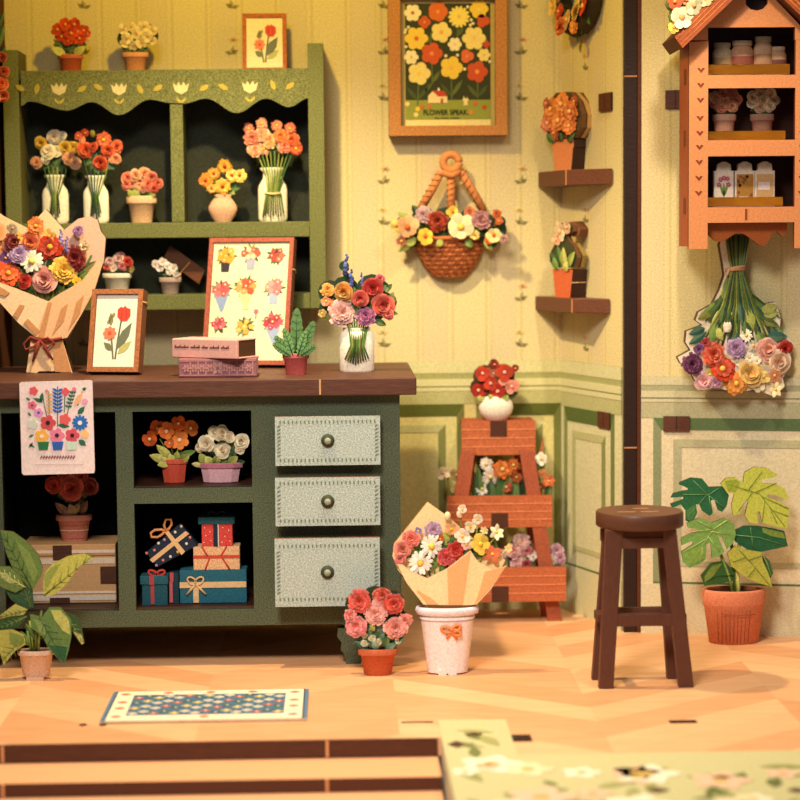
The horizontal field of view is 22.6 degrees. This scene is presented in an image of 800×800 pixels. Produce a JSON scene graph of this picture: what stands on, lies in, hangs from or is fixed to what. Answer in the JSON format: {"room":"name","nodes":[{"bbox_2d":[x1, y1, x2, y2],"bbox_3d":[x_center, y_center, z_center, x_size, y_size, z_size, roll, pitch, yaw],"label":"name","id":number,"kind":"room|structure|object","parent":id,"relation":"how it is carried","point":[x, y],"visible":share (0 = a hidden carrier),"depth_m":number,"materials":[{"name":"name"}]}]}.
{"room":"plant shop","nodes":[
{"label":"plant shop","id":0,"kind":"room"},
{"bbox_2d":[0,0,12,367],"bbox_3d":[-1.548,-0.606,7.326,0.040,3.060,1.290,-1,5,-2],"label":"wall","id":1,"kind":"structure","parent":0,"point":[6,346],"depth_m":7.79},
{"bbox_2d":[0,12,9,101],"bbox_3d":[-1.517,-1.291,7.522,0.104,0.366,0.043,-1,5,-2],"label":"garland","id":2,"kind":"object","parent":1,"relation":"hanging from","point":[4,71],"visible":1,"depth_m":7.52,"materials":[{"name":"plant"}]},
{"bbox_2d":[4,0,560,609],"bbox_3d":[-0.463,-0.669,7.978,2.216,3.060,0.047,-1,5,-2],"label":"wall","id":3,"kind":"structure","parent":0,"point":[444,328],"depth_m":7.97,"materials":[{"name":"paint"}]},
{"bbox_2d":[2,43,325,310],"bbox_3d":[-0.909,-0.866,7.822,1.232,1.021,0.209,-1,5,-2],"label":"hutch","id":4,"kind":"object","parent":3,"relation":"attached to","point":[178,125],"depth_m":7.85,"materials":[{"name":"paint"}]},
{"bbox_2d":[30,130,81,222],"bbox_3d":[-1.341,-0.872,7.811,0.200,0.365,0.064,-1,5,-2],"label":"flower vase","id":5,"kind":"object","parent":4,"relation":"on","point":[55,197],"visible":0.96,"depth_m":7.80,"materials":[{"name":"glass"}]},
{"bbox_2d":[51,17,90,70],"bbox_3d":[-1.271,-1.372,7.743,0.154,0.214,0.059,-1,5,-2],"label":"potted flowers","id":6,"kind":"object","parent":4,"relation":"on","point":[69,44],"visible":0.97,"depth_m":7.73,"materials":[{"name":"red plant"}]},
{"bbox_2d":[75,129,122,222],"bbox_3d":[-1.163,-0.868,7.749,0.184,0.363,0.058,-1,5,-2],"label":"flower vase","id":7,"kind":"object","parent":4,"relation":"on","point":[95,196],"visible":1,"depth_m":7.74,"materials":[{"name":"glass"}]},
{"bbox_2d":[102,252,133,288],"bbox_3d":[-1.099,-0.495,7.817,0.128,0.168,0.064,-1,5,-2],"label":"potted flowers","id":8,"kind":"object","parent":4,"relation":"on","point":[119,262],"visible":0.98,"depth_m":7.80,"materials":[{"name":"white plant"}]},
{"bbox_2d":[117,21,158,69],"bbox_3d":[-1.017,-1.367,7.752,0.160,0.196,0.060,-1,5,-2],"label":"potted flowers","id":9,"kind":"object","parent":4,"relation":"on","point":[133,39],"visible":0.98,"depth_m":7.73,"materials":[{"name":"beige plant"}]},
{"bbox_2d":[121,167,163,222],"bbox_3d":[-1.001,-0.799,7.792,0.164,0.216,0.072,-1,5,-2],"label":"potted flowers","id":10,"kind":"object","parent":4,"relation":"on","point":[142,185],"visible":1,"depth_m":7.77,"materials":[{"name":"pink plant"}]},
{"bbox_2d":[152,258,180,293],"bbox_3d":[-0.913,-0.485,7.824,0.113,0.144,0.050,-1,5,-2],"label":"potted flowers","id":11,"kind":"object","parent":4,"relation":"on","point":[170,283],"visible":0.99,"depth_m":7.81,"materials":[{"name":"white ceramic"}]},
{"bbox_2d":[198,159,246,221],"bbox_3d":[-0.690,-0.816,7.806,0.190,0.250,0.064,-1,5,-2],"label":"flower vase","id":12,"kind":"object","parent":4,"relation":"on","point":[222,208],"visible":1,"depth_m":7.78,"materials":[{"name":"ceramic"}]},
{"bbox_2d":[242,13,286,68],"bbox_3d":[-0.528,-1.391,7.797,0.172,0.229,0.054,-1,5,-2],"label":"picture frame","id":13,"kind":"object","parent":4,"relation":"on","point":[264,35],"visible":0.96,"depth_m":7.79,"materials":[{"name":"orange wood"}]},
{"bbox_2d":[243,118,302,221],"bbox_3d":[-0.494,-0.896,7.797,0.232,0.405,0.065,-1,5,-2],"label":"flower vase","id":14,"kind":"object","parent":4,"relation":"on","point":[272,190],"visible":1,"depth_m":7.78,"materials":[{"name":"glass"}]},
{"bbox_2d":[387,0,506,136],"bbox_3d":[0.187,-1.328,7.890,0.466,0.569,0.075,-1,5,-2],"label":"poster frame","id":15,"kind":"object","parent":3,"relation":"attached to","point":[447,59],"visible":1,"depth_m":7.88,"materials":[{"name":"orange wood"}]},
{"bbox_2d":[390,151,508,276],"bbox_3d":[0.194,-0.735,7.906,0.469,0.498,0.132,-1,5,-2],"label":"hanging basket","id":16,"kind":"object","parent":3,"relation":"hanging from","point":[448,242],"visible":1,"depth_m":7.88,"materials":[{"name":"wicker"}]},
{"bbox_2d":[415,236,483,276],"bbox_3d":[0.198,-0.570,7.936,0.294,0.163,0.099,-1,5,-2],"label":"basket","id":17,"kind":"object","parent":16,"relation":"attached to","point":[441,256],"depth_m":7.92,"materials":[{"name":"wicker"}]},
{"bbox_2d":[0,608,799,755],"bbox_3d":[0.262,0.969,6.982,3.624,0.058,2.505,-1,5,-2],"label":"floor","id":18,"kind":"structure","parent":0,"point":[530,671],"depth_m":6.72,"materials":[{"name":"wood"}]},
{"bbox_2d":[0,530,93,680],"bbox_3d":[-1.223,0.702,6.872,0.354,0.522,0.078,-1,5,-2],"label":"potted plant","id":19,"kind":"object","parent":18,"relation":"on","point":[56,627],"visible":1,"depth_m":6.85,"materials":[{"name":"green plant"}]},
{"bbox_2d":[100,689,308,723],"bbox_3d":[-0.621,0.985,6.459,0.647,0.011,0.409,-1,5,-2],"label":"rug","id":20,"kind":"object","parent":18,"relation":"on","point":[243,704],"visible":1,"depth_m":6.43,"materials":[{"name":"fabric"}]},
{"bbox_2d":[0,362,416,663],"bbox_3d":[-0.741,0.406,7.389,1.582,1.019,0.901,-1,5,-2],"label":"base cabinet","id":21,"kind":"object","parent":18,"relation":"on","point":[315,501],"visible":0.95,"depth_m":7.03,"materials":[{"name":"paint"}]},
{"bbox_2d":[19,380,94,474],"bbox_3d":[-1.190,0.096,6.941,0.254,0.329,0.007,-1,5,-2],"label":"print","id":22,"kind":"object","parent":21,"relation":"attached to","point":[57,419],"visible":1,"depth_m":6.94},
{"bbox_2d":[26,535,118,603],"bbox_3d":[-1.192,0.616,7.280,0.339,0.214,0.214,-1,5,-2],"label":"wooden crate","id":23,"kind":"object","parent":21,"relation":"on","point":[99,583],"visible":0.56,"depth_m":7.18,"materials":[{"name":"wood"}]},
{"bbox_2d":[45,473,98,541],"bbox_3d":[-1.183,0.374,7.232,0.194,0.280,0.082,-1,5,-2],"label":"potted flowers","id":24,"kind":"object","parent":23,"relation":"on","point":[71,488],"visible":0.88,"depth_m":7.21,"materials":[{"name":"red plant"}]},
{"bbox_2d":[140,569,168,604],"bbox_3d":[-0.877,0.665,7.164,0.100,0.129,0.081,-1,5,-2],"label":"gift box","id":25,"kind":"object","parent":21,"relation":"on","point":[155,584],"visible":1,"depth_m":7.13,"materials":[{"name":"paper"}]},
{"bbox_2d":[145,518,197,566],"bbox_3d":[-0.818,0.507,7.164,0.186,0.175,0.064,-1,5,-2],"label":"gift box","id":26,"kind":"object","parent":25,"relation":"on","point":[179,540],"visible":1,"depth_m":7.14,"materials":[{"name":"paper"}]},
{"bbox_2d":[142,416,197,482],"bbox_3d":[-0.818,0.175,7.139,0.202,0.242,0.060,-1,5,-2],"label":"potted flowers","id":27,"kind":"object","parent":21,"relation":"on","point":[173,466],"visible":1,"depth_m":7.12,"materials":[{"name":"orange plant"}]},
{"bbox_2d":[169,570,179,602],"bbox_3d":[-0.811,0.671,7.193,0.035,0.112,0.068,-1,5,-2],"label":"gift box","id":28,"kind":"object","parent":21,"relation":"on","point":[174,575],"visible":0.98,"depth_m":7.16,"materials":[{"name":"paper"}]},
{"bbox_2d":[0,362,416,398],"bbox_3d":[-0.746,-0.074,7.375,1.582,0.060,0.850,-1,5,-2],"label":"countertop","id":29,"kind":"structure","parent":21,"relation":"on","point":[393,378],"depth_m":6.97,"materials":[{"name":"brown wood"}]},
{"bbox_2d":[0,209,106,372],"bbox_3d":[-1.341,-0.410,7.367,0.516,0.624,0.084,-1,5,-2],"label":"bouquet","id":30,"kind":"object","parent":29,"relation":"on","point":[49,272],"visible":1,"depth_m":7.35,"materials":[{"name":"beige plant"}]},
{"bbox_2d":[87,289,147,373],"bbox_3d":[-1.026,-0.249,7.281,0.203,0.309,0.123,1,5,12],"label":"picture frame","id":31,"kind":"object","parent":29,"relation":"on","point":[116,344],"visible":1,"depth_m":7.26,"materials":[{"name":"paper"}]},
{"bbox_2d":[93,294,137,366],"bbox_3d":[-1.031,-0.251,7.270,0.160,0.270,0.013,1,-9,12],"label":"print","id":32,"kind":"object","parent":31,"relation":"attached to","point":[115,316],"depth_m":7.27},
{"bbox_2d":[179,356,258,377],"bbox_3d":[-0.644,-0.118,7.132,0.276,0.066,0.134,0,5,0],"label":"book","id":33,"kind":"object","parent":29,"relation":"on","point":[188,367],"visible":0.99,"depth_m":7.07,"materials":[{"name":"paper"}]},
{"bbox_2d":[172,337,256,358],"bbox_3d":[-0.662,-0.186,7.131,0.276,0.069,0.133,2,5,28],"label":"book","id":34,"kind":"object","parent":33,"relation":"on","point":[184,347],"visible":1,"depth_m":7.08,"materials":[{"name":"paper"}]},
{"bbox_2d":[203,237,296,366],"bbox_3d":[-0.572,-0.373,7.633,0.341,0.491,0.181,0,5,11],"label":"picture frame","id":35,"kind":"object","parent":29,"relation":"on","point":[250,286],"visible":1,"depth_m":7.63,"materials":[{"name":"paper"}]},
{"bbox_2d":[272,308,316,374],"bbox_3d":[-0.378,-0.210,7.171,0.166,0.239,0.053,-1,5,-2],"label":"potted fern","id":36,"kind":"object","parent":29,"relation":"on","point":[295,349],"visible":1,"depth_m":7.15,"materials":[{"name":"green plant"}]},
{"bbox_2d":[282,353,308,374],"bbox_3d":[-0.374,-0.130,7.181,0.097,0.077,0.048,-1,5,-2],"label":"pot","id":37,"kind":"object","parent":36,"relation":"attached to","point":[295,363],"depth_m":7.16,"materials":[{"name":"ceramic"}]},
{"bbox_2d":[318,254,397,371],"bbox_3d":[-0.153,-0.318,7.287,0.293,0.431,0.079,-1,5,-2],"label":"flower vase","id":38,"kind":"object","parent":29,"relation":"on","point":[365,303],"visible":1,"depth_m":7.27,"materials":[{"name":"glass"}]},
{"bbox_2d":[339,327,373,371],"bbox_3d":[-0.158,-0.184,7.307,0.128,0.161,0.058,-1,5,-2],"label":"jar","id":39,"kind":"object","parent":38,"relation":"attached to","point":[356,344],"depth_m":7.28,"materials":[{"name":"glass"}]},
{"bbox_2d":[179,565,247,603],"bbox_3d":[-0.670,0.664,7.199,0.239,0.121,0.101,-1,5,-2],"label":"gift box","id":40,"kind":"object","parent":21,"relation":"on","point":[196,586],"visible":0.99,"depth_m":7.16,"materials":[{"name":"paper"}]},
{"bbox_2d":[193,543,240,569],"bbox_3d":[-0.657,0.562,7.189,0.166,0.088,0.090,-1,5,-2],"label":"gift box","id":41,"kind":"object","parent":40,"relation":"on","point":[206,557],"visible":0.94,"depth_m":7.15,"materials":[{"name":"paper"}]},
{"bbox_2d":[198,511,235,546],"bbox_3d":[-0.656,0.458,7.173,0.130,0.125,0.076,-1,5,-2],"label":"gift box","id":42,"kind":"object","parent":41,"relation":"on","point":[217,529],"visible":1,"depth_m":7.14,"materials":[{"name":"paper"}]},
{"bbox_2d":[192,424,248,482],"bbox_3d":[-0.640,0.189,7.147,0.207,0.209,0.087,-1,5,-2],"label":"potted flowers","id":43,"kind":"object","parent":21,"relation":"on","point":[221,443],"visible":1,"depth_m":7.12,"materials":[{"name":"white plant"}]},
{"bbox_2d":[0,738,437,762],"bbox_3d":[-0.703,1.058,6.022,1.635,0.054,0.007,-1,5,-2],"label":"trim","id":44,"kind":"structure","parent":18,"relation":"attached to","point":[273,749],"depth_m":6.02,"materials":[{"name":"brown wood"}]},
{"bbox_2d":[0,740,442,799],"bbox_3d":[-0.694,1.124,5.743,1.635,0.138,0.673,-1,5,-2],"label":"step","id":45,"kind":"structure","parent":18,"relation":"attached to","point":[400,777],"depth_m":5.82,"materials":[{"name":"brown wood"}]},
{"bbox_2d":[343,586,412,675],"bbox_3d":[-0.075,0.796,6.904,0.244,0.310,0.088,-1,5,-2],"label":"potted flowers","id":46,"kind":"object","parent":18,"relation":"on","point":[375,616],"visible":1,"depth_m":6.88,"materials":[{"name":"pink plant"}]},
{"bbox_2d":[415,604,478,674],"bbox_3d":[0.164,0.829,6.924,0.221,0.236,0.113,-1,5,-2],"label":"bucket","id":47,"kind":"object","parent":18,"relation":"on","point":[447,632],"visible":0.98,"depth_m":6.89,"materials":[{"name":"ceramic"}]},
{"bbox_2d":[392,502,511,607],"bbox_3d":[0.181,0.536,6.886,0.412,0.371,0.058,-1,5,-2],"label":"bouquet","id":48,"kind":"object","parent":47,"relation":"in","point":[438,559],"visible":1,"depth_m":6.88,"materials":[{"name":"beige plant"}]},
{"bbox_2d":[447,417,565,620],"bbox_3d":[0.384,0.471,7.929,0.516,0.780,0.303,-1,5,-2],"label":"plant stand","id":49,"kind":"object","parent":18,"relation":"on","point":[545,583],"visible":0.77,"depth_m":7.86,"materials":[{"name":"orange wood"}]},
{"bbox_2d":[470,359,519,419],"bbox_3d":[0.375,-0.042,7.938,0.195,0.243,0.082,-1,5,-2],"label":"flower vase","id":50,"kind":"object","parent":49,"relation":"on","point":[494,384],"visible":1,"depth_m":7.91,"materials":[{"name":"ceramic"}]},
{"bbox_2d":[437,438,554,501],"bbox_3d":[0.381,0.314,7.921,0.470,0.324,0.029,-1,5,-2],"label":"flowers","id":51,"kind":"object","parent":49,"relation":"on","point":[502,469],"visible":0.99,"depth_m":7.92,"materials":[{"name":"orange plant"}]},
{"bbox_2d":[460,417,532,422],"bbox_3d":[0.387,0.086,7.985,0.285,0.020,0.128,-1,5,-2],"label":"shelf","id":52,"kind":"object","parent":49,"relation":"attached to","point":[510,419],"depth_m":7.92,"materials":[{"name":"red wood"}]},
{"bbox_2d":[493,531,565,566],"bbox_3d":[0.394,0.641,7.901,0.527,0.242,0.031,-1,5,-2],"label":"flowers","id":53,"kind":"object","parent":49,"relation":"on","point":[522,554],"visible":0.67,"depth_m":7.90,"materials":[{"name":"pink plant"}]},
{"bbox_2d":[438,719,799,799],"bbox_3d":[1.097,1.117,5.680,1.936,0.170,1.192,-1,5,-2],"label":"board","id":54,"kind":"object","parent":18,"relation":"on","point":[479,759],"visible":1,"depth_m":5.62,"materials":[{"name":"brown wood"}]},
{"bbox_2d":[591,505,693,688],"bbox_3d":[0.814,0.662,6.743,0.324,0.587,0.293,-1,5,-2],"label":"bar stool","id":55,"kind":"object","parent":18,"relation":"on","point":[621,526],"visible":1,"depth_m":6.66,"materials":[{"name":"brown wood"}]},
{"bbox_2d":[670,466,789,644],"bbox_3d":[1.213,0.570,7.388,0.438,0.658,0.150,-1,5,-2],"label":"monstera","id":56,"kind":"object","parent":18,"relation":"on","point":[733,613],"visible":1,"depth_m":7.35,"materials":[{"name":"plant"}]},
{"bbox_2d":[702,585,765,644],"bbox_3d":[1.236,0.798,7.407,0.235,0.200,0.150,-1,5,-2],"label":"pot","id":57,"kind":"object","parent":56,"relation":"attached to","point":[733,613],"depth_m":7.36,"materials":[{"name":"ceramic"}]},
{"bbox_2d":[560,0,622,630],"bbox_3d":[0.753,-0.662,7.760,0.051,3.060,0.518,-2,5,-21],"label":"wall","id":58,"kind":"structure","parent":0,"point":[591,379],"depth_m":7.75,"materials":[{"name":"paint"}]},
{"bbox_2d":[535,296,609,312],"bbox_3d":[0.666,-0.373,7.812,0.110,0.056,0.458,-2,5,-21],"label":"corner shelf","id":59,"kind":"object","parent":58,"relation":"attached to","point":[543,303],"visible":0.92,"depth_m":7.68,"materials":[{"name":"brown wood"}]},
{"bbox_2d":[549,221,588,297],"bbox_3d":[0.661,-0.550,7.815,0.099,0.297,0.165,-4,6,-37],"label":"potted flowers","id":60,"kind":"object","parent":59,"relation":"on","point":[568,283],"visible":1,"depth_m":7.78,"materials":[{"name":"orange ceramic"}]},
{"bbox_2d":[548,0,602,52],"bbox_3d":[0.675,-1.552,7.703,0.098,0.430,0.384,-2,5,-21],"label":"flower wreath","id":61,"kind":"object","parent":58,"relation":"attached to","point":[576,21],"visible":1,"depth_m":7.66,"materials":[{"name":"plant"}]},
{"bbox_2d":[538,168,612,186],"bbox_3d":[0.665,-0.861,7.758,0.113,0.060,0.476,-2,5,-21],"label":"corner shelf","id":62,"kind":"object","parent":58,"relation":"attached to","point":[575,177],"visible":1,"depth_m":7.66,"materials":[{"name":"brown wood"}]},
{"bbox_2d":[540,91,591,170],"bbox_3d":[0.654,-1.046,7.785,0.117,0.305,0.219,-4,6,-38],"label":"potted flowers","id":63,"kind":"object","parent":62,"relation":"on","point":[567,117],"visible":1,"depth_m":7.75,"materials":[{"name":"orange plant"}]},
{"bbox_2d":[623,0,640,632],"bbox_3d":[0.869,-0.643,7.522,0.064,3.060,0.085,-1,5,-2],"label":"post","id":64,"kind":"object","parent":58,"relation":"attached to","point":[631,8],"depth_m":7.50,"materials":[{"name":"brown wood"}]},
{"bbox_2d":[641,0,799,636],"bbox_3d":[1.428,-0.638,7.401,1.062,3.060,0.050,0,5,10],"label":"wall","id":65,"kind":"structure","parent":0,"point":[712,435],"depth_m":7.48,"materials":[{"name":"paper"}]},
{"bbox_2d":[662,0,799,248],"bbox_3d":[1.257,-1.051,7.181,0.593,1.011,0.277,-1,5,-2],"label":"wall shelf","id":66,"kind":"object","parent":65,"relation":"attached to","point":[701,147],"visible":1,"depth_m":7.15,"materials":[{"name":"brown wood"}]},
{"bbox_2d":[665,0,712,33],"bbox_3d":[1.017,-1.370,7.018,0.166,0.171,0.045,-1,5,-2],"label":"flower spray","id":67,"kind":"object","parent":66,"relation":"on","point":[681,13],"visible":1,"depth_m":7.01,"materials":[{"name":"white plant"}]},
{"bbox_2d":[712,43,731,63],"bbox_3d":[1.163,-1.227,7.223,0.073,0.122,0.044,-1,5,-2],"label":"storage jar","id":68,"kind":"object","parent":66,"relation":"in","point":[722,54],"visible":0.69,"depth_m":7.20,"materials":[{"name":"ceramic"}]},
{"bbox_2d":[713,162,733,206],"bbox_3d":[1.168,-0.779,7.228,0.072,0.163,0.032,-1,5,-2],"label":"packet","id":69,"kind":"object","parent":66,"relation":"in","point":[723,177],"visible":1,"depth_m":7.21,"materials":[{"name":"paper"}]},
{"bbox_2d":[709,89,742,130],"bbox_3d":[1.175,-1.033,7.233,0.125,0.196,0.056,-1,5,-2],"label":"potted flowers","id":70,"kind":"object","parent":66,"relation":"on","point":[724,102],"visible":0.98,"depth_m":7.21,"materials":[{"name":"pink plant"}]},
{"bbox_2d":[731,40,753,63],"bbox_3d":[1.236,-1.232,7.225,0.084,0.129,0.050,-1,5,-2],"label":"storage jar","id":71,"kind":"object","parent":66,"relation":"in","point":[742,51],"visible":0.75,"depth_m":7.20,"materials":[{"name":"ceramic"}]},
{"bbox_2d":[734,162,754,206],"bbox_3d":[1.244,-0.780,7.230,0.072,0.163,0.032,-1,5,-2],"label":"packet","id":72,"kind":"object","parent":66,"relation":"in","point":[744,176],"visible":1,"depth_m":7.22,"materials":[{"name":"paper"}]},
{"bbox_2d":[746,88,779,130],"bbox_3d":[1.312,-1.033,7.237,0.124,0.193,0.056,-1,5,-2],"label":"potted flowers","id":73,"kind":"object","parent":66,"relation":"on","point":[761,101],"visible":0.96,"depth_m":7.22,"materials":[{"name":"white plant"}]},
{"bbox_2d":[754,36,772,63],"bbox_3d":[1.312,-1.240,7.226,0.070,0.144,0.042,-1,5,-2],"label":"storage jar","id":74,"kind":"object","parent":66,"relation":"in","point":[763,51],"visible":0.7,"depth_m":7.21,"materials":[{"name":"ceramic"}]},
{"bbox_2d":[754,161,774,206],"bbox_3d":[1.317,-0.781,7.233,0.072,0.163,0.031,-1,5,-2],"label":"packet","id":75,"kind":"object","parent":66,"relation":"in","point":[764,174],"visible":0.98,"depth_m":7.22,"materials":[{"name":"paper"}]},
{"bbox_2d":[772,46,786,74],"bbox_3d":[1.367,-1.222,7.229,0.062,0.108,0.037,-1,5,-2],"label":"storage jar","id":76,"kind":"object","parent":66,"relation":"in","point":[779,56],"visible":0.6,"depth_m":7.21,"materials":[{"name":"ceramic"}]},
{"bbox_2d":[675,233,792,396],"bbox_3d":[1.235,-0.313,7.368,0.427,0.610,0.086,-1,5,-2],"label":"bouquet","id":77,"kind":"object","parent":65,"relation":"hanging from","point":[738,345],"visible":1,"depth_m":7.36,"materials":[{"name":"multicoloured plant"}]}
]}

